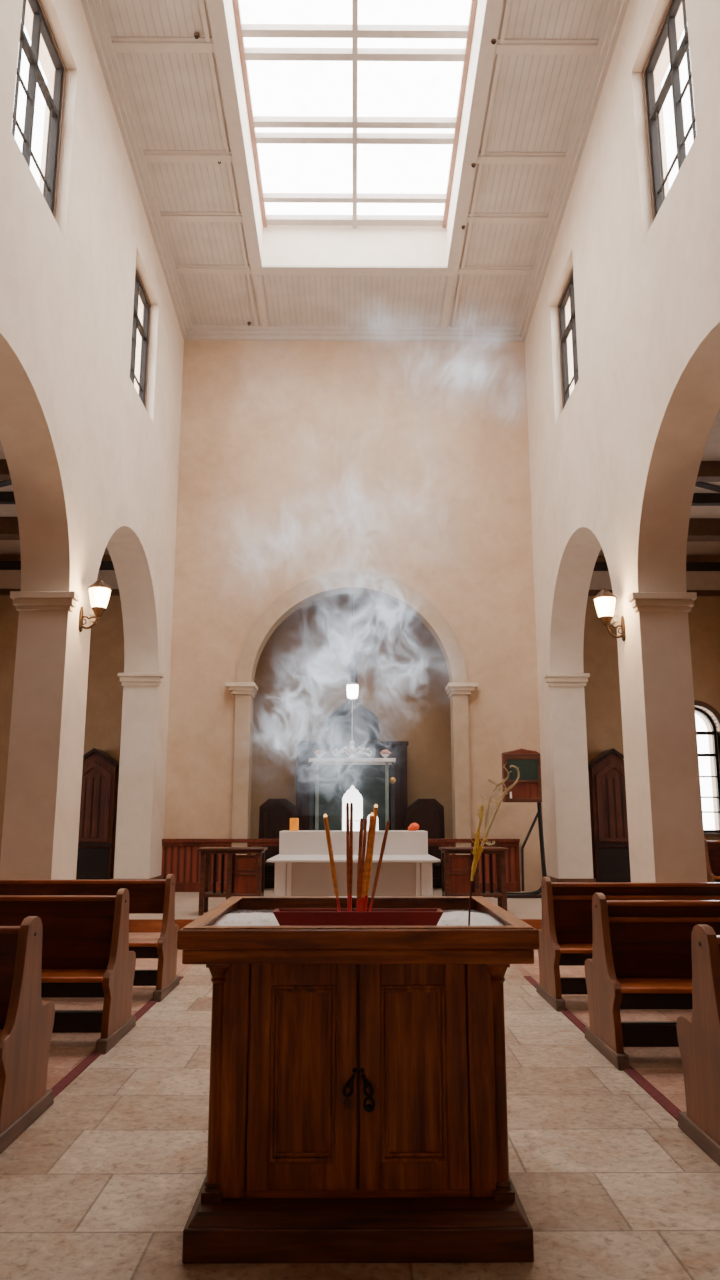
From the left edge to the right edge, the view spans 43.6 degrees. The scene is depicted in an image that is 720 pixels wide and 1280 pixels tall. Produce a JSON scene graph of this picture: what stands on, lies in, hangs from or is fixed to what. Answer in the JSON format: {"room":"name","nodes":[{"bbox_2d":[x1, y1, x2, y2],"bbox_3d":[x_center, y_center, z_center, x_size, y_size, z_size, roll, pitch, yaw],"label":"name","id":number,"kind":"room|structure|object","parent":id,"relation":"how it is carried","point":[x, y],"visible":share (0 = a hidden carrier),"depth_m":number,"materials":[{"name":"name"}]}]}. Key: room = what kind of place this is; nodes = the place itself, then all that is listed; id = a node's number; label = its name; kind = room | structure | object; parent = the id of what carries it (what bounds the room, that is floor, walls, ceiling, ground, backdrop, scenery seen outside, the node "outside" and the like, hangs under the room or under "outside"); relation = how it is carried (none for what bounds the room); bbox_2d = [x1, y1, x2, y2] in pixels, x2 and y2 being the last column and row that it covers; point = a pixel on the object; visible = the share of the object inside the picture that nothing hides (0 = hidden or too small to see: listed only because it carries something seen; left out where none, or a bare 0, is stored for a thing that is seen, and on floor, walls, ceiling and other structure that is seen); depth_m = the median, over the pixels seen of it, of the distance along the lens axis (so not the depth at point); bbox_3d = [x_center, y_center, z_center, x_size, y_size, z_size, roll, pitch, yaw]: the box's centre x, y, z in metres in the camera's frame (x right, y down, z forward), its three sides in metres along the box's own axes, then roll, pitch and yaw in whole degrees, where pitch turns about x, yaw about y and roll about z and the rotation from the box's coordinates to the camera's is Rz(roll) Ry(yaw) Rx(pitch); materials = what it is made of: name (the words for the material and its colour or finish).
{"room":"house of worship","nodes":[
{"label":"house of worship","id":0,"kind":"room"},
{"bbox_2d":[0,441,109,554],"bbox_3d":[-5.514,-3.463,6.714,3.450,0.200,19.100,0,-11,0],"label":"ceiling","id":1,"kind":"structure","parent":0,"point":[7,547],"depth_m":14.00,"materials":[{"name":"brown wood"}]},
{"bbox_2d":[0,0,183,879],"bbox_3d":[-3.514,-3.462,6.727,0.550,12.104,19.100,0,-11,0],"label":"wall","id":2,"kind":"structure","parent":0,"point":[92,469],"depth_m":10.44,"materials":[{"name":"paint"}]},
{"bbox_2d":[12,0,65,218],"bbox_3d":[-3.433,-5.658,9.379,0.120,2.200,1.590,0,-11,0],"label":"window","id":3,"kind":"structure","parent":2,"relation":"in","point":[40,26],"depth_m":9.73,"materials":[{"name":"brown wood"}]},
{"bbox_2d":[10,591,96,626],"bbox_3d":[-3.542,-0.345,10.524,0.720,0.200,1.050,0,-11,0],"label":"trim","id":4,"kind":"structure","parent":2,"relation":"attached to","point":[23,600],"depth_m":10.04,"materials":[{"name":"paint"}]},
{"bbox_2d":[0,480,114,569],"bbox_3d":[-5.562,-1.775,13.936,3.450,0.350,4.214,0,-11,0],"label":"ceiling beam","id":5,"kind":"structure","parent":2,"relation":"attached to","point":[5,497],"depth_m":15.78,"materials":[{"name":"brown wood"}]},
{"bbox_2d":[0,459,119,595],"bbox_3d":[-5.530,-2.515,9.059,3.450,0.750,14.070,0,-11,0],"label":"ceiling beam","id":6,"kind":"structure","parent":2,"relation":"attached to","point":[9,527],"depth_m":13.98,"materials":[{"name":"brown wood"}]},
{"bbox_2d":[79,577,111,631],"bbox_3d":[-3.091,-0.416,10.541,0.352,0.663,0.284,0,-11,0],"label":"wall lamp","id":7,"kind":"object","parent":2,"relation":"attached to","point":[99,591],"visible":1,"depth_m":10.48,"materials":[{"name":"white glass"}]},
{"bbox_2d":[111,875,162,879],"bbox_3d":[-3.573,3.950,14.481,0.610,0.270,1.010,0,-11,0],"label":"baseboard","id":8,"kind":"structure","parent":2,"relation":"attached to","point":[160,877],"depth_m":14.11,"materials":[{"name":"brown wood"}]},
{"bbox_2d":[130,267,150,408],"bbox_3d":[-3.462,-4.609,13.753,0.120,2.080,1.520,0,-11,0],"label":"window","id":9,"kind":"structure","parent":2,"relation":"in","point":[139,290],"depth_m":14.27,"materials":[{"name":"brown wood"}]},
{"bbox_2d":[117,673,163,685],"bbox_3d":[-3.570,0.646,14.659,0.720,0.200,0.188,0,-11,0],"label":"trim","id":10,"kind":"structure","parent":2,"relation":"attached to","point":[126,679],"depth_m":14.59,"materials":[{"name":"paint"}]},
{"bbox_2d":[101,0,608,326],"bbox_3d":[-0.040,-8.469,7.893,7.500,1.769,19.400,0,-11,0],"label":"ceiling","id":11,"kind":"structure","parent":0,"point":[172,99],"depth_m":13.38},
{"bbox_2d":[194,32,199,38],"bbox_3d":[-2.012,-7.432,11.090,0.070,0.063,0.068,0,-11,0],"label":"ceiling hook","id":12,"kind":"object","parent":11,"relation":"attached to","point":[196,34],"visible":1,"depth_m":11.08,"materials":[{"name":"brown metal"}]},
{"bbox_2d":[224,0,485,265],"bbox_3d":[-0.064,-7.777,11.558,3.320,1.488,7.860,0,-11,0],"label":"trim","id":13,"kind":"structure","parent":11,"relation":"attached to","point":[278,244],"depth_m":15.21,"materials":[{"name":"paint"}]},
{"bbox_2d":[232,0,477,228],"bbox_3d":[-0.064,-8.126,11.627,3.120,0.781,7.660,0,-11,0],"label":"frame","id":14,"kind":"structure","parent":13,"relation":"attached to","point":[354,31],"depth_m":13.25,"materials":[{"name":"white metal"}]},
{"bbox_2d":[0,341,719,890],"bbox_3d":[-0.103,-0.822,16.202,14.400,10.600,0.530,0,-11,0],"label":"wall","id":15,"kind":"structure","parent":0,"point":[407,462],"depth_m":16.16,"materials":[{"name":"paint"}]},
{"bbox_2d":[0,570,118,588],"bbox_3d":[-5.575,-1.054,15.855,3.450,0.320,0.170,0,-11,0],"label":"trim","id":16,"kind":"structure","parent":15,"relation":"attached to","point":[9,579],"depth_m":15.82,"materials":[{"name":"brown wood"}]},
{"bbox_2d":[225,682,257,697],"bbox_3d":[-2.059,0.876,15.689,0.506,0.190,0.572,0,-11,0],"label":"capital","id":17,"kind":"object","parent":15,"relation":"attached to","point":[251,688],"depth_m":15.44,"materials":[{"name":"paint"}]},
{"bbox_2d":[161,846,515,882],"bbox_3d":[-0.326,3.784,15.009,5.950,0.800,0.040,0,-11,0],"label":"trim","id":18,"kind":"structure","parent":15,"relation":"attached to","point":[183,862],"depth_m":14.99,"materials":[{"name":"brown wood"}]},
{"bbox_2d":[162,839,519,891],"bbox_3d":[-0.316,3.748,14.981,5.970,0.860,0.110,0,-11,0],"label":"trim","id":19,"kind":"structure","parent":15,"relation":"attached to","point":[511,886],"depth_m":15.00,"materials":[{"name":"red wood"}]},
{"bbox_2d":[250,593,452,854],"bbox_3d":[-0.109,1.455,16.634,5.200,6.300,1.200,0,-11,0],"label":"wall niche","id":20,"kind":"object","parent":15,"relation":"in","point":[301,674],"depth_m":17.14,"materials":[{"name":"paint"}]},
{"bbox_2d":[346,593,358,698],"bbox_3d":[-0.135,-0.197,16.399,0.220,2.550,0.220,0,-11,0],"label":"hanging lamp","id":21,"kind":"object","parent":20,"relation":"hanging from","point":[352,685],"visible":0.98,"depth_m":16.17,"materials":[{"name":"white glass"}]},
{"bbox_2d":[232,570,470,854],"bbox_3d":[-0.142,1.507,15.609,4.000,5.500,0.430,0,-11,0],"label":"trim","id":22,"kind":"structure","parent":15,"relation":"attached to","point":[312,589],"depth_m":15.62,"materials":[{"name":"paint"}]},
{"bbox_2d":[199,0,510,327],"bbox_3d":[-0.039,-8.437,7.734,3.700,1.654,19.100,0,-11,0],"label":"trim","id":23,"kind":"structure","parent":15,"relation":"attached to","point":[216,8],"depth_m":12.83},
{"bbox_2d":[445,683,477,697],"bbox_3d":[1.775,0.880,15.714,0.506,0.190,0.572,0,-11,0],"label":"capital","id":24,"kind":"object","parent":15,"relation":"attached to","point":[451,688],"depth_m":15.47,"materials":[{"name":"paint"}]},
{"bbox_2d":[589,571,719,589],"bbox_3d":[5.374,-1.040,15.925,3.450,0.320,0.170,0,-11,0],"label":"trim","id":25,"kind":"structure","parent":15,"relation":"attached to","point":[695,580],"depth_m":15.89,"materials":[{"name":"brown wood"}]},
{"bbox_2d":[694,700,719,836],"bbox_3d":[5.759,2.189,15.396,1.120,2.320,0.220,0,-11,0],"label":"trim","id":26,"kind":"structure","parent":15,"relation":"attached to","point":[703,705],"depth_m":15.53,"materials":[{"name":"beige paint"}]},
{"bbox_2d":[695,707,719,832],"bbox_3d":[5.758,2.232,15.561,0.880,2.160,0.080,0,-11,0],"label":"window","id":27,"kind":"structure","parent":15,"relation":"in","point":[713,732],"depth_m":15.57,"materials":[{"name":"glass"}]},
{"bbox_2d":[0,932,719,1279],"bbox_3d":[-0.044,2.722,6.291,15.200,0.200,21.400,0,-11,0],"label":"floor","id":28,"kind":"structure","parent":0,"point":[106,1183],"depth_m":3.62,"materials":[{"name":"stone"}]},
{"bbox_2d":[0,916,54,1153],"bbox_3d":[-2.313,1.716,4.054,1.684,0.907,0.746,0,-11,0],"label":"pew","id":29,"kind":"object","parent":28,"relation":"on","point":[26,1021],"visible":1,"depth_m":4.03,"materials":[{"name":"brown wood"}]},
{"bbox_2d":[0,888,135,1053],"bbox_3d":[-2.324,2.038,5.683,1.684,0.907,0.746,0,-11,0],"label":"pew","id":30,"kind":"object","parent":28,"relation":"on","point":[86,953],"visible":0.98,"depth_m":5.71,"materials":[{"name":"brown wood"}]},
{"bbox_2d":[0,874,178,1001],"bbox_3d":[-2.334,2.333,7.174,1.684,0.907,0.746,0,-11,0],"label":"pew","id":31,"kind":"object","parent":28,"relation":"on","point":[145,896],"visible":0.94,"depth_m":7.21,"materials":[{"name":"brown wood"}]},
{"bbox_2d":[51,976,183,1097],"bbox_3d":[-1.534,2.327,4.830,0.060,0.008,6.000,0,-11,0],"label":"trim","id":32,"kind":"structure","parent":28,"relation":"on","point":[65,1081],"depth_m":4.96,"materials":[{"name":"brown wood"}]},
{"bbox_2d":[129,888,541,919],"bbox_3d":[-0.093,4.001,13.658,14.400,0.150,5.650,0,-11,0],"label":"platform","id":33,"kind":"object","parent":28,"relation":"on","point":[186,903],"depth_m":12.58,"materials":[{"name":"stone"}]},
{"bbox_2d":[76,748,118,879],"bbox_3d":[-4.399,2.977,14.892,0.780,2.338,0.490,0,-11,0],"label":"door","id":34,"kind":"structure","parent":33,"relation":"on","point":[100,771],"depth_m":14.72,"materials":[{"name":"brown wood"}]},
{"bbox_2d":[198,847,267,915],"bbox_3d":[-1.638,3.091,11.570,0.840,0.825,0.500,0,-11,0],"label":"desk","id":35,"kind":"object","parent":33,"relation":"on","point":[245,873],"visible":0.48,"depth_m":11.40,"materials":[{"name":"brown wood"}]},
{"bbox_2d":[204,892,262,896],"bbox_3d":[-1.638,3.258,11.526,0.760,0.040,0.400,0,-11,0],"label":"shelf","id":36,"kind":"object","parent":35,"relation":"attached to","point":[206,894],"depth_m":11.33,"materials":[{"name":"brown wood"}]},
{"bbox_2d":[256,799,297,887],"bbox_3d":[-1.445,3.538,15.672,0.720,1.540,0.580,0,-11,0],"label":"chair","id":37,"kind":"object","parent":33,"relation":"on","point":[275,815],"visible":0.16,"depth_m":15.94,"materials":[{"name":"brown wood"}]},
{"bbox_2d":[295,698,408,829],"bbox_3d":[-0.148,2.701,16.366,2.060,3.452,0.380,0,-11,0],"label":"altarpiece","id":38,"kind":"object","parent":33,"relation":"on","point":[338,724],"visible":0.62,"depth_m":16.36,"materials":[{"name":"brown wood"}]},
{"bbox_2d":[309,758,395,829],"bbox_3d":[-0.123,2.959,14.241,1.365,2.120,0.750,0,-11,0],"label":"glass case","id":39,"kind":"object","parent":33,"relation":"on","point":[374,779],"visible":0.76,"depth_m":14.07,"materials":[{"name":"glass"}]},
{"bbox_2d":[315,750,325,757],"bbox_3d":[-0.648,1.830,14.405,0.170,0.159,0.156,8,-14,-34],"label":"flower bowl","id":40,"kind":"object","parent":39,"relation":"on","point":[321,752],"visible":0.91,"depth_m":14.37,"materials":[{"name":"white ceramic"}]},
{"bbox_2d":[332,699,371,757],"bbox_3d":[-0.125,1.430,14.498,0.642,0.980,0.180,0,-11,0],"label":"candelabrum","id":41,"kind":"object","parent":39,"relation":"on","point":[352,749],"visible":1,"depth_m":14.41,"materials":[{"name":"white metal"}]},
{"bbox_2d":[380,749,390,757],"bbox_3d":[0.402,1.831,14.412,0.170,0.159,0.156,8,-14,-34],"label":"flower bowl","id":42,"kind":"object","parent":39,"relation":"on","point":[386,752],"visible":0.87,"depth_m":14.38,"materials":[{"name":"white ceramic"}]},
{"bbox_2d":[267,830,439,895],"bbox_3d":[-0.084,3.023,11.767,2.180,1.035,1.040,0,-11,0],"label":"altar table","id":43,"kind":"object","parent":33,"relation":"on","point":[302,863],"visible":0.77,"depth_m":11.45,"materials":[{"name":"white stone"}]},
{"bbox_2d":[290,817,298,830],"bbox_3d":[-0.859,2.400,11.752,0.110,0.182,0.110,0,-11,0],"label":"candle","id":44,"kind":"object","parent":43,"relation":"on","point":[294,822],"visible":1,"depth_m":11.70,"materials":[{"name":"wax"}]},
{"bbox_2d":[342,785,362,830],"bbox_3d":[-0.100,2.240,12.016,0.270,0.598,0.075,0,-11,0],"label":"icon panel","id":45,"kind":"object","parent":43,"relation":"on","point":[352,795],"visible":0.8,"depth_m":12.00,"materials":[{"name":"white metal"}]},
{"bbox_2d":[367,814,378,830],"bbox_3d":[0.166,2.385,11.813,0.156,0.235,0.156,0,-11,0],"label":"pillar candle","id":46,"kind":"object","parent":43,"relation":"on","point":[368,817],"visible":0.31,"depth_m":11.77,"materials":[{"name":"white wax"}]},
{"bbox_2d":[408,822,418,830],"bbox_3d":[0.702,2.434,11.756,0.150,0.117,0.124,0,-11,0],"label":"fruit","id":47,"kind":"object","parent":43,"relation":"on","point":[414,826],"visible":1,"depth_m":11.72,"materials":[{"name":"orange plant"}]},
{"bbox_2d":[405,799,444,887],"bbox_3d":[1.155,3.541,15.689,0.720,1.540,0.580,0,-11,0],"label":"chair","id":48,"kind":"object","parent":33,"relation":"on","point":[428,813],"visible":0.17,"depth_m":15.96,"materials":[{"name":"brown wood"}]},
{"bbox_2d":[439,847,507,910],"bbox_3d":[1.462,3.095,11.590,0.840,0.825,0.500,0,-11,0],"label":"desk","id":49,"kind":"object","parent":33,"relation":"on","point":[456,869],"visible":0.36,"depth_m":11.42,"materials":[{"name":"brown wood"}]},
{"bbox_2d":[443,891,501,896],"bbox_3d":[1.462,3.262,11.546,0.760,0.040,0.400,0,-11,0],"label":"shelf","id":50,"kind":"object","parent":49,"relation":"attached to","point":[445,893],"depth_m":11.35,"materials":[{"name":"brown wood"}]},
{"bbox_2d":[494,748,546,897],"bbox_3d":[2.468,2.834,14.008,0.822,2.275,0.251,0,-11,0],"label":"stand","id":51,"kind":"object","parent":33,"relation":"on","point":[528,788],"visible":0.83,"depth_m":14.04,"materials":[{"name":"red wood"}]},
{"bbox_2d":[588,748,630,881],"bbox_3d":[4.200,2.988,14.947,0.780,2.338,0.490,0,-11,0],"label":"door","id":52,"kind":"structure","parent":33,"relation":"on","point":[606,771],"depth_m":14.78,"materials":[{"name":"brown wood"}]},
{"bbox_2d":[704,838,719,881],"bbox_3d":[5.497,3.169,12.259,1.684,0.940,0.746,0,-11,0],"label":"bench","id":53,"kind":"object","parent":33,"relation":"on","point":[712,848],"visible":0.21,"depth_m":12.29,"materials":[{"name":"brown wood"}]},
{"bbox_2d":[177,896,538,1262],"bbox_3d":[-0.009,1.548,3.440,1.180,0.998,1.230,0,-11,0],"label":"base cabinet","id":54,"kind":"object","parent":28,"relation":"on","point":[358,1091],"visible":0.98,"depth_m":2.99,"materials":[{"name":"brown wood"}]},
{"bbox_2d":[210,909,504,925],"bbox_3d":[-0.009,1.095,3.530,1.076,0.045,1.126,0,-11,0],"label":"bed","id":55,"kind":"object","parent":54,"relation":"on","point":[241,917],"visible":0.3,"depth_m":3.40,"materials":[{"name":"white sand"}]},
{"bbox_2d":[273,909,442,925],"bbox_3d":[-0.007,0.986,3.177,0.594,0.062,0.115,0,-11,0],"label":"trough","id":56,"kind":"object","parent":55,"relation":"on","point":[285,917],"visible":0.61,"depth_m":3.12,"materials":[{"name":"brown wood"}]},
{"bbox_2d":[323,814,340,911],"bbox_3d":[-0.097,0.817,3.226,0.092,0.382,0.016,-10,-15,40],"label":"incense stick","id":57,"kind":"object","parent":56,"relation":"in","point":[328,837],"visible":0.95,"depth_m":3.23,"materials":[{"name":"brown wood"}]},
{"bbox_2d":[346,803,349,911],"bbox_3d":[-0.043,0.800,3.244,0.013,0.421,0.076,1,-11,-5],"label":"incense stick","id":58,"kind":"object","parent":56,"relation":"in","point":[347,804],"visible":0.96,"depth_m":3.25,"materials":[{"name":"brown wood"}]},
{"bbox_2d":[350,803,352,911],"bbox_3d":[-0.032,0.802,3.256,0.014,0.421,0.072,0,-11,0],"label":"incense stick","id":59,"kind":"object","parent":56,"relation":"in","point":[351,804],"visible":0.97,"depth_m":3.26,"materials":[{"name":"brown wood"}]},
{"bbox_2d":[356,818,362,911],"bbox_3d":[-0.003,0.823,3.217,0.013,0.365,0.063,-4,-12,19],"label":"incense stick","id":60,"kind":"object","parent":56,"relation":"in","point":[361,819],"visible":0.97,"depth_m":3.22,"materials":[{"name":"brown wood"}]},
{"bbox_2d":[359,818,366,911],"bbox_3d":[0.009,0.831,3.259,0.012,0.366,0.079,-4,-12,21],"label":"incense stick","id":61,"kind":"object","parent":56,"relation":"in","point":[365,819],"visible":0.91,"depth_m":3.27,"materials":[{"name":"brown wood"}]},
{"bbox_2d":[360,812,373,911],"bbox_3d":[0.023,0.815,3.231,0.014,0.386,0.075,-10,-15,42],"label":"incense stick","id":62,"kind":"object","parent":56,"relation":"in","point":[371,814],"visible":0.95,"depth_m":3.23,"materials":[{"name":"brown wood"}]},
{"bbox_2d":[363,804,377,911],"bbox_3d":[0.036,0.803,3.247,0.016,0.417,0.088,-9,-14,37],"label":"incense stick","id":63,"kind":"object","parent":56,"relation":"in","point":[375,809],"visible":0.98,"depth_m":3.25,"materials":[{"name":"brown wood"}]},
{"bbox_2d":[368,821,389,911],"bbox_3d":[0.065,0.830,3.225,0.105,0.356,0.013,7,-13,-33],"label":"incense stick","id":64,"kind":"object","parent":56,"relation":"in","point":[388,822],"visible":0.96,"depth_m":3.23,"materials":[{"name":"brown wood"}]},
{"bbox_2d":[468,762,519,925],"bbox_3d":[0.489,0.740,3.279,0.205,0.591,0.038,0,-11,1],"label":"branch","id":65,"kind":"object","parent":55,"relation":"in","point":[477,854],"visible":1,"depth_m":3.29,"materials":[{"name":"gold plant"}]},
{"bbox_2d":[183,896,533,929],"bbox_3d":[-0.009,1.061,3.536,1.150,0.006,1.200,0,-11,0],"label":"table top","id":66,"kind":"object","parent":54,"relation":"on","point":[201,923],"depth_m":3.53,"materials":[{"name":"brown wood"}]},
{"bbox_2d":[524,976,681,1120],"bbox_3d":[1.466,2.331,4.850,0.060,0.008,6.000,0,-11,0],"label":"trim","id":67,"kind":"structure","parent":28,"relation":"on","point":[638,1078],"depth_m":4.64,"materials":[{"name":"brown wood"}]},
{"bbox_2d":[536,877,719,1011],"bbox_3d":[2.238,2.269,6.850,1.684,0.907,0.746,0,-11,0],"label":"pew","id":68,"kind":"object","parent":28,"relation":"on","point":[566,932],"visible":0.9,"depth_m":6.87,"materials":[{"name":"brown wood"}]},
{"bbox_2d":[584,893,719,1070],"bbox_3d":[2.248,1.974,5.359,1.684,0.907,0.746,0,-11,0],"label":"pew","id":69,"kind":"object","parent":28,"relation":"on","point":[642,957],"visible":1,"depth_m":5.38,"materials":[{"name":"brown wood"}]},
{"bbox_2d":[676,924,719,1165],"bbox_3d":[2.259,1.653,3.740,1.684,0.907,0.746,0,-11,0],"label":"pew","id":70,"kind":"object","parent":28,"relation":"on","point":[698,1035],"visible":1,"depth_m":3.75,"materials":[{"name":"brown wood"}]},
{"bbox_2d":[525,0,719,881],"bbox_3d":[3.436,-3.454,6.771,0.550,12.104,19.100,0,-11,0],"label":"wall","id":71,"kind":"structure","parent":0,"point":[615,470],"depth_m":10.34,"materials":[{"name":"paint"}]},
{"bbox_2d":[129,919,541,931],"bbox_3d":[-0.074,3.452,10.871,6.400,0.145,0.030,0,-11,0],"label":"step","id":72,"kind":"structure","parent":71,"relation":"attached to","point":[134,925],"depth_m":10.85,"materials":[{"name":"brown wood"}]},
{"bbox_2d":[111,37,597,327],"bbox_3d":[-0.044,-8.224,8.456,6.400,1.536,17.600,0,-11,0],"label":"trim","id":73,"kind":"structure","parent":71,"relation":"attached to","point":[120,44],"depth_m":12.93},
{"bbox_2d":[81,0,628,341],"bbox_3d":[-0.039,-8.358,7.718,6.400,1.814,19.100,0,-11,0],"label":"trim","id":74,"kind":"structure","parent":71,"relation":"attached to","point":[93,9],"depth_m":14.21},
{"bbox_2d":[544,673,589,686],"bbox_3d":[3.380,0.655,14.704,0.720,0.200,0.188,0,-11,0],"label":"trim","id":75,"kind":"structure","parent":71,"relation":"attached to","point":[553,679],"depth_m":14.64,"materials":[{"name":"paint"}]},
{"bbox_2d":[557,268,578,410],"bbox_3d":[3.297,-4.601,13.797,0.120,2.080,1.520,0,-11,0],"label":"window","id":76,"kind":"structure","parent":71,"relation":"in","point":[564,331],"depth_m":14.31,"materials":[{"name":"brown wood"}]},
{"bbox_2d":[547,875,595,881],"bbox_3d":[3.377,3.958,14.525,0.610,0.270,1.010,0,-11,0],"label":"baseboard","id":77,"kind":"structure","parent":71,"relation":"attached to","point":[553,879],"depth_m":14.05,"materials":[{"name":"brown wood"}]},
{"bbox_2d":[593,587,625,640],"bbox_3d":[2.956,-0.313,10.704,0.352,0.663,0.284,0,-11,0],"label":"wall lamp","id":78,"kind":"object","parent":71,"relation":"attached to","point":[604,600],"visible":1,"depth_m":10.64,"materials":[{"name":"white glass"}]},
{"bbox_2d":[588,461,719,596],"bbox_3d":[5.420,-2.501,9.129,3.450,0.750,14.070,0,-11,0],"label":"ceiling beam","id":79,"kind":"structure","parent":71,"relation":"attached to","point":[700,529],"depth_m":14.04,"materials":[{"name":"brown wood"}]},
{"bbox_2d":[611,592,696,626],"bbox_3d":[3.408,-0.336,10.569,0.720,0.200,1.050,0,-11,0],"label":"trim","id":80,"kind":"structure","parent":71,"relation":"attached to","point":[640,601],"depth_m":10.08,"materials":[{"name":"paint"}]},
{"bbox_2d":[593,482,719,570],"bbox_3d":[5.388,-1.761,14.007,3.450,0.350,4.214,0,-11,0],"label":"ceiling beam","id":81,"kind":"structure","parent":71,"relation":"attached to","point":[699,499],"depth_m":13.02,"materials":[{"name":"brown wood"}]},
{"bbox_2d":[642,0,695,220],"bbox_3d":[3.327,-5.649,9.422,0.120,2.200,1.590,0,-11,0],"label":"window","id":82,"kind":"structure","parent":71,"relation":"in","point":[667,29],"depth_m":9.77,"materials":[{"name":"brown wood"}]},
{"bbox_2d":[598,409,719,555],"bbox_3d":[5.436,-3.449,6.784,3.450,0.200,19.100,0,-11,0],"label":"ceiling","id":83,"kind":"structure","parent":0,"point":[712,448],"depth_m":13.68,"materials":[{"name":"beige paint"}]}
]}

